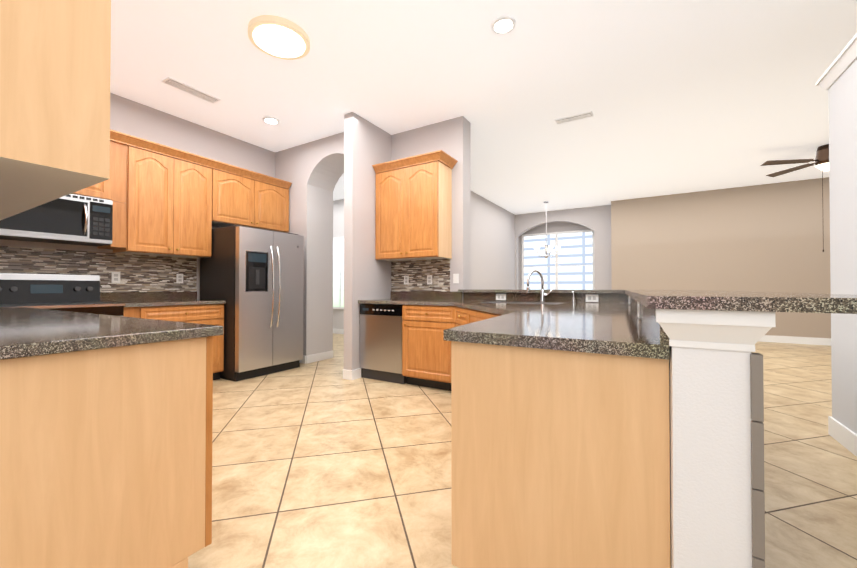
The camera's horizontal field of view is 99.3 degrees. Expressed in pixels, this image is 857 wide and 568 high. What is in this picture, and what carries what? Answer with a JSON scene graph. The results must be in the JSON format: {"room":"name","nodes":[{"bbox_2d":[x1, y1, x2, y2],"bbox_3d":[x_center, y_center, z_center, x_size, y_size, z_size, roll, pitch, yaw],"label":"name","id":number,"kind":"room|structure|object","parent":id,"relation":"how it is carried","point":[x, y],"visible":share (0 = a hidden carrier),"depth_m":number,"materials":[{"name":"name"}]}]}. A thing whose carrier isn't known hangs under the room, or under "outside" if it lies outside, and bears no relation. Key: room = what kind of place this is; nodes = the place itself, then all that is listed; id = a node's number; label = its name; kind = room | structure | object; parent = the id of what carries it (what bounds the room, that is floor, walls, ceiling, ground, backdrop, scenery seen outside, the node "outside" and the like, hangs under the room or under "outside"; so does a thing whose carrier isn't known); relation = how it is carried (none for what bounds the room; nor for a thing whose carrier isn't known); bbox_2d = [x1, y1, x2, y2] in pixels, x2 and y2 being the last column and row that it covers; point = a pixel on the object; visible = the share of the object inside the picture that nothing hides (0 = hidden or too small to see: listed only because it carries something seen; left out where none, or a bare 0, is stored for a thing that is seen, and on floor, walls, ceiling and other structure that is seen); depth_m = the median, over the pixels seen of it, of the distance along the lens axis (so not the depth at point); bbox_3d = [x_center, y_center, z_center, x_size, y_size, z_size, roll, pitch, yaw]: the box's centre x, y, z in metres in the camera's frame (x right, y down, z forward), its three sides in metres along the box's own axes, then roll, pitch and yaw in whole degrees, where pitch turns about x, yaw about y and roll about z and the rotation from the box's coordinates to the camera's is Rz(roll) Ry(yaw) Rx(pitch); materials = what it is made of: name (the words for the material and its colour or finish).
{"room":"kitchen","nodes":[
{"label":"kitchen","id":0,"kind":"room"},
{"bbox_2d":[0,93,274,299],"bbox_3d":[-4.192,-0.464,2.491,0.150,3.100,8.050,0,-1,31],"label":"wall","id":1,"kind":"structure","parent":0,"point":[134,118],"depth_m":4.35,"materials":[{"name":"grey paint"}]},
{"bbox_2d":[0,246,196,291],"bbox_3d":[-3.455,-0.068,3.555,0.010,0.519,2.240,0,-1,31],"label":"backsplash","id":2,"kind":"structure","parent":1,"relation":"attached to","point":[144,273],"depth_m":3.80,"materials":[{"name":"tile"}]},
{"bbox_2d":[71,137,138,253],"bbox_3d":[-3.368,-0.868,3.376,0.345,1.078,0.950,0,-1,31],"label":"upper cabinet","id":3,"kind":"object","parent":1,"relation":"attached to","point":[122,187],"depth_m":3.63,"materials":[{"name":"brown wood"}]},
{"bbox_2d":[0,194,112,245],"bbox_3d":[-3.371,-0.596,3.264,0.451,0.420,0.750,0,-1,31],"label":"microwave","id":4,"kind":"object","parent":3,"relation":"attached to","point":[72,219],"visible":0.77,"depth_m":3.23,"materials":[{"name":"silver metal"}]},
{"bbox_2d":[111,272,119,282],"bbox_3d":[-3.281,-0.070,3.824,0.008,0.115,0.072,0,-1,31],"label":"electrical outlet","id":5,"kind":"object","parent":1,"relation":"attached to","point":[115,277],"visible":1,"depth_m":3.82,"materials":[{"name":"white plastic"}]},
{"bbox_2d":[123,145,218,257],"bbox_3d":[-2.928,-0.860,4.106,0.345,1.078,0.886,0,-1,31],"label":"upper cabinet","id":6,"kind":"object","parent":1,"relation":"attached to","point":[168,201],"depth_m":4.02,"materials":[{"name":"brown wood"}]},
{"bbox_2d":[176,274,182,282],"bbox_3d":[-2.967,-0.065,4.346,0.008,0.115,0.072,0,-1,31],"label":"electrical outlet","id":7,"kind":"object","parent":1,"relation":"attached to","point":[179,278],"visible":1,"depth_m":4.34,"materials":[{"name":"white plastic"}]},
{"bbox_2d":[219,169,290,232],"bbox_3d":[-2.465,-0.852,4.875,0.345,1.078,1.149,0,-1,31],"label":"upper cabinet","id":8,"kind":"object","parent":1,"relation":"attached to","point":[246,201],"depth_m":4.79,"materials":[{"name":"brown wood"}]},
{"bbox_2d":[275,132,343,355],"bbox_3d":[-1.431,-0.436,5.235,1.750,3.100,0.500,0,-1,31],"label":"wall","id":9,"kind":"structure","parent":0,"point":[312,172],"depth_m":5.24,"materials":[{"name":"grey paint"}]},
{"bbox_2d":[333,199,343,328],"bbox_3d":[-1.362,-0.407,8.082,4.330,3.100,0.150,0,-1,31],"label":"wall","id":10,"kind":"structure","parent":0,"point":[338,231],"depth_m":8.42,"materials":[{"name":"white paint"}]},
{"bbox_2d":[333,236,343,308],"bbox_3d":[-1.875,-0.255,8.276,1.150,1.660,0.035,0,-1,31],"label":"room window","id":11,"kind":"structure","parent":10,"relation":"in","point":[338,272],"depth_m":8.41,"materials":[{"name":"white glass"}]},
{"bbox_2d":[344,112,391,369],"bbox_3d":[-0.742,-0.443,4.557,0.130,3.100,0.750,0,-1,31],"label":"wall","id":12,"kind":"structure","parent":0,"point":[367,146],"depth_m":4.31,"materials":[{"name":"grey paint"}]},
{"bbox_2d":[372,150,457,260],"bbox_3d":[-0.174,-0.887,4.417,0.973,1.165,0.403,0,-1,31],"label":"upper cabinet","id":13,"kind":"object","parent":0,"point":[413,213],"visible":1,"depth_m":4.28,"materials":[{"name":"brown wood"}]},
{"bbox_2d":[392,116,470,299],"bbox_3d":[-0.200,-0.440,4.798,1.550,3.100,0.220,0,-1,31],"label":"wall","id":14,"kind":"structure","parent":0,"point":[451,137],"depth_m":4.39,"materials":[{"name":"grey paint"}]},
{"bbox_2d":[391,259,449,291],"bbox_3d":[-0.117,-0.105,4.608,0.875,0.395,0.009,0,-1,31],"label":"backsplash","id":15,"kind":"structure","parent":14,"relation":"attached to","point":[417,272],"depth_m":4.59,"materials":[{"name":"tile"}]},
{"bbox_2d":[404,276,408,283],"bbox_3d":[-0.287,-0.051,4.699,0.072,0.115,0.008,0,-1,31],"label":"electrical outlet","id":16,"kind":"object","parent":15,"relation":"attached to","point":[406,279],"visible":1,"depth_m":4.69,"materials":[{"name":"white plastic"}]},
{"bbox_2d":[427,275,431,283],"bbox_3d":[0.013,-0.053,4.518,0.072,0.115,0.008,0,-1,31],"label":"electrical outlet","id":17,"kind":"object","parent":15,"relation":"attached to","point":[429,279],"visible":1,"depth_m":4.51,"materials":[{"name":"white plastic"}]},
{"bbox_2d":[453,274,458,282],"bbox_3d":[0.327,-0.065,4.340,0.072,0.115,0.011,0,-1,31],"label":"light switch","id":18,"kind":"object","parent":14,"relation":"attached to","point":[455,278],"visible":1,"depth_m":4.34,"materials":[{"name":"white plastic"}]},
{"bbox_2d":[110,0,856,214],"bbox_3d":[2.045,-2.042,4.676,17.800,0.100,13.400,0,-1,31],"label":"ceiling","id":19,"kind":"structure","parent":0,"point":[679,96],"depth_m":3.58,"materials":[{"name":"white paint"}]},
{"bbox_2d":[161,77,220,103],"bbox_3d":[-2.444,-1.992,3.772,0.150,0.015,0.500,0,-1,31],"label":"ceiling vent","id":20,"kind":"object","parent":19,"relation":"in","point":[183,87],"visible":1,"depth_m":3.74,"materials":[{"name":"white metal"}]},
{"bbox_2d":[262,116,279,124],"bbox_3d":[-1.917,-1.987,4.434,0.200,0.015,0.200,0,-1,31],"label":"recessed light","id":21,"kind":"object","parent":19,"relation":"in","point":[270,120],"visible":1,"depth_m":4.41,"materials":[{"name":"white"}]},
{"bbox_2d":[248,15,309,59],"bbox_3d":[-1.207,-1.984,2.957,0.470,0.050,0.470,0,-1,31],"label":"flush ceiling light","id":22,"kind":"object","parent":19,"relation":"attached to","point":[278,37],"visible":1,"depth_m":2.90,"materials":[{"name":"beige glass"}]},
{"bbox_2d":[491,16,515,34],"bbox_3d":[0.581,-2.003,2.825,0.190,0.015,0.190,0,-1,31],"label":"recessed light","id":23,"kind":"object","parent":19,"relation":"in","point":[502,25],"visible":0.94,"depth_m":2.81,"materials":[{"name":"white"}]},
{"bbox_2d":[534,201,559,257],"bbox_3d":[2.793,-1.278,8.623,0.612,1.345,0.592,0,-1,31],"label":"chandelier","id":24,"kind":"object","parent":19,"relation":"hanging from","point":[548,249],"visible":1,"depth_m":8.57,"materials":[{"name":"silver metal"}]},
{"bbox_2d":[555,111,593,124],"bbox_3d":[1.743,-1.986,4.367,0.420,0.015,0.130,0,-1,31],"label":"ceiling vent","id":25,"kind":"object","parent":19,"relation":"in","point":[574,117],"visible":1,"depth_m":4.36,"materials":[{"name":"white metal"}]},
{"bbox_2d":[760,144,828,251],"bbox_3d":[5.704,-1.221,5.187,1.526,1.530,1.469,0,-1,31],"label":"ceiling fan","id":26,"kind":"object","parent":19,"relation":"hanging from","point":[821,162],"visible":0.65,"depth_m":5.27,"materials":[{"name":"brown wood"}]},
{"bbox_2d":[471,191,518,288],"bbox_3d":[0.945,-0.408,7.960,0.250,3.100,6.380,0,-1,31],"label":"wall","id":27,"kind":"structure","parent":0,"point":[492,245],"depth_m":8.64,"materials":[{"name":"grey paint"}]},
{"bbox_2d":[188,333,856,567],"bbox_3d":[1.426,1.147,3.615,17.800,0.100,15.800,0,-1,31],"label":"floor","id":28,"kind":"structure","parent":0,"point":[321,464],"depth_m":2.10,"materials":[{"name":"tile"}]},
{"bbox_2d":[0,272,124,315],"bbox_3d":[-3.231,0.488,3.169,0.727,1.170,0.754,0,-1,31],"label":"range","id":29,"kind":"object","parent":28,"relation":"on","point":[73,292],"visible":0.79,"depth_m":3.27,"materials":[{"name":"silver metal"}]},
{"bbox_2d":[0,307,222,567],"bbox_3d":[-2.409,0.625,1.982,3.410,0.919,0.654,0,-1,31],"label":"base cabinet","id":30,"kind":"object","parent":28,"relation":"on","point":[105,441],"visible":1,"depth_m":1.12,"materials":[{"name":"brown wood"}]},
{"bbox_2d":[100,291,225,380],"bbox_3d":[-2.843,0.593,3.934,0.651,1.015,0.947,0,-1,31],"label":"base cabinet","id":31,"kind":"object","parent":28,"relation":"on","point":[187,306],"visible":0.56,"depth_m":3.94,"materials":[{"name":"brown wood"}]},
{"bbox_2d":[200,225,303,381],"bbox_3d":[-2.206,0.221,4.650,0.898,1.775,0.900,0,-1,31],"label":"refrigerator","id":32,"kind":"object","parent":28,"relation":"on","point":[253,277],"visible":0.9,"depth_m":4.33,"materials":[{"name":"silver metal"}]},
{"bbox_2d":[360,303,406,383],"bbox_3d":[-0.390,0.669,4.393,0.610,0.872,0.630,0,-1,31],"label":"dishwasher","id":33,"kind":"object","parent":28,"relation":"on","point":[380,342],"visible":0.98,"depth_m":4.12,"materials":[{"name":"grey metal"}]},
{"bbox_2d":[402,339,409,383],"bbox_3d":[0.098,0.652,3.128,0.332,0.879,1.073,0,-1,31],"label":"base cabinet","id":34,"kind":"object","parent":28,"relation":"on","point":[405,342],"depth_m":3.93,"materials":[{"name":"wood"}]},
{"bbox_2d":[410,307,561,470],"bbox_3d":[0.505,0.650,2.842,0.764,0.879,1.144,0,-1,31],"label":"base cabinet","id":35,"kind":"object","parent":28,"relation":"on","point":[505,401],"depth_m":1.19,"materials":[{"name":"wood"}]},
{"bbox_2d":[368,303,668,358],"bbox_3d":[0.058,0.192,2.876,2.959,0.036,2.785,0,-1,31],"label":"countertop","id":36,"kind":"structure","parent":35,"relation":"on","point":[588,330],"depth_m":1.37,"materials":[{"name":"grey stone"}]},
{"bbox_2d":[496,294,505,299],"bbox_3d":[0.805,0.144,4.047,0.115,0.072,0.008,0,-1,31],"label":"outlet","id":37,"kind":"object","parent":36,"relation":"attached to","point":[500,296],"visible":1,"depth_m":4.04,"materials":[{"name":"white plastic"}]},
{"bbox_2d":[526,270,554,301],"bbox_3d":[1.139,0.017,3.688,0.246,0.330,0.206,0,-1,31],"label":"faucet","id":38,"kind":"object","parent":36,"relation":"on","point":[543,294],"visible":0.98,"depth_m":3.72,"materials":[{"name":"silver metal"}]},
{"bbox_2d":[572,291,575,301],"bbox_3d":[1.427,0.126,3.588,0.035,0.111,0.069,0,-1,31],"label":"soap dispenser","id":39,"kind":"object","parent":36,"relation":"on","point":[573,298],"visible":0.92,"depth_m":3.59,"materials":[{"name":"silver metal"}]},
{"bbox_2d":[586,294,598,301],"bbox_3d":[1.601,0.139,3.567,0.115,0.072,0.008,0,-1,31],"label":"outlet","id":40,"kind":"object","parent":36,"relation":"attached to","point":[591,298],"visible":1,"depth_m":3.57,"materials":[{"name":"white plastic"}]},
{"bbox_2d":[637,302,639,317],"bbox_3d":[0.996,0.120,1.725,0.008,0.072,0.115,0,-1,27],"label":"outlet","id":41,"kind":"object","parent":36,"relation":"attached to","point":[638,308],"visible":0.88,"depth_m":1.70,"materials":[{"name":"white plastic"}]},
{"bbox_2d":[515,205,611,289],"bbox_3d":[3.564,-0.391,9.558,2.590,3.100,0.180,0,-1,31],"label":"wall","id":42,"kind":"structure","parent":0,"point":[596,220],"depth_m":9.27,"materials":[{"name":"grey paint"}]},
{"bbox_2d":[522,229,594,289],"bbox_3d":[3.499,-0.487,9.945,1.920,1.860,0.035,0,-1,31],"label":"nook window","id":43,"kind":"structure","parent":42,"relation":"in","point":[570,265],"depth_m":9.90,"materials":[{"name":"white glass"}]},
{"bbox_2d":[589,302,752,567],"bbox_3d":[1.362,0.579,2.201,0.347,1.008,3.000,0,-1,31],"label":"wall","id":44,"kind":"structure","parent":0,"point":[710,459],"depth_m":0.87,"materials":[{"name":"white paint"}]},
{"bbox_2d":[458,289,856,313],"bbox_3d":[0.809,0.063,2.656,2.463,0.031,3.300,0,-1,31],"label":"countertop","id":45,"kind":"structure","parent":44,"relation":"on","point":[749,301],"depth_m":0.84,"materials":[{"name":"stone"}]},
{"bbox_2d":[656,309,775,567],"bbox_3d":[0.676,0.564,0.872,0.218,1.006,0.084,0,-1,31],"label":"trim","id":46,"kind":"structure","parent":44,"relation":"attached to","point":[747,331],"depth_m":0.82,"materials":[{"name":"white paint"}]},
{"bbox_2d":[611,177,830,337],"bbox_3d":[8.183,-0.425,6.304,8.980,3.100,0.150,0,-1,31],"label":"wall","id":47,"kind":"structure","parent":0,"point":[763,238],"depth_m":7.40,"materials":[{"name":"beige paint"}]},
{"bbox_2d":[300,329,856,456],"bbox_3d":[1.840,1.019,2.317,15.450,0.130,14.000,0,-1,31],"label":"baseboard","id":48,"kind":"structure","parent":47,"relation":"attached to","point":[843,435],"depth_m":4.69,"materials":[{"name":"white paint"}]},
{"bbox_2d":[828,59,856,433],"bbox_3d":[0.985,-0.238,-0.768,0.220,2.580,7.810,0,-1,31],"label":"wall","id":49,"kind":"structure","parent":0,"point":[842,96],"depth_m":2.45,"materials":[{"name":"grey paint"}]},
{"bbox_2d":[815,33,856,89],"bbox_3d":[0.980,-1.488,-0.729,0.295,0.082,7.850,0,-1,31],"label":"crown molding","id":50,"kind":"structure","parent":49,"relation":"attached to","point":[843,61],"depth_m":2.42,"materials":[{"name":"white paint"}]},
{"bbox_3d":[-2.652,-0.473,1.675,3.330,3.100,0.140,0,-1,31],"label":"wall","id":51,"kind":"structure","parent":0,"visible":0},
{"bbox_2d":[0,0,110,219],"bbox_3d":[-2.521,-0.873,1.877,3.340,1.096,0.325,0,-1,31],"label":"upper cabinet","id":52,"kind":"object","parent":51,"relation":"attached to","point":[55,65],"visible":1,"depth_m":1.06,"materials":[{"name":"brown wood"}]}
]}

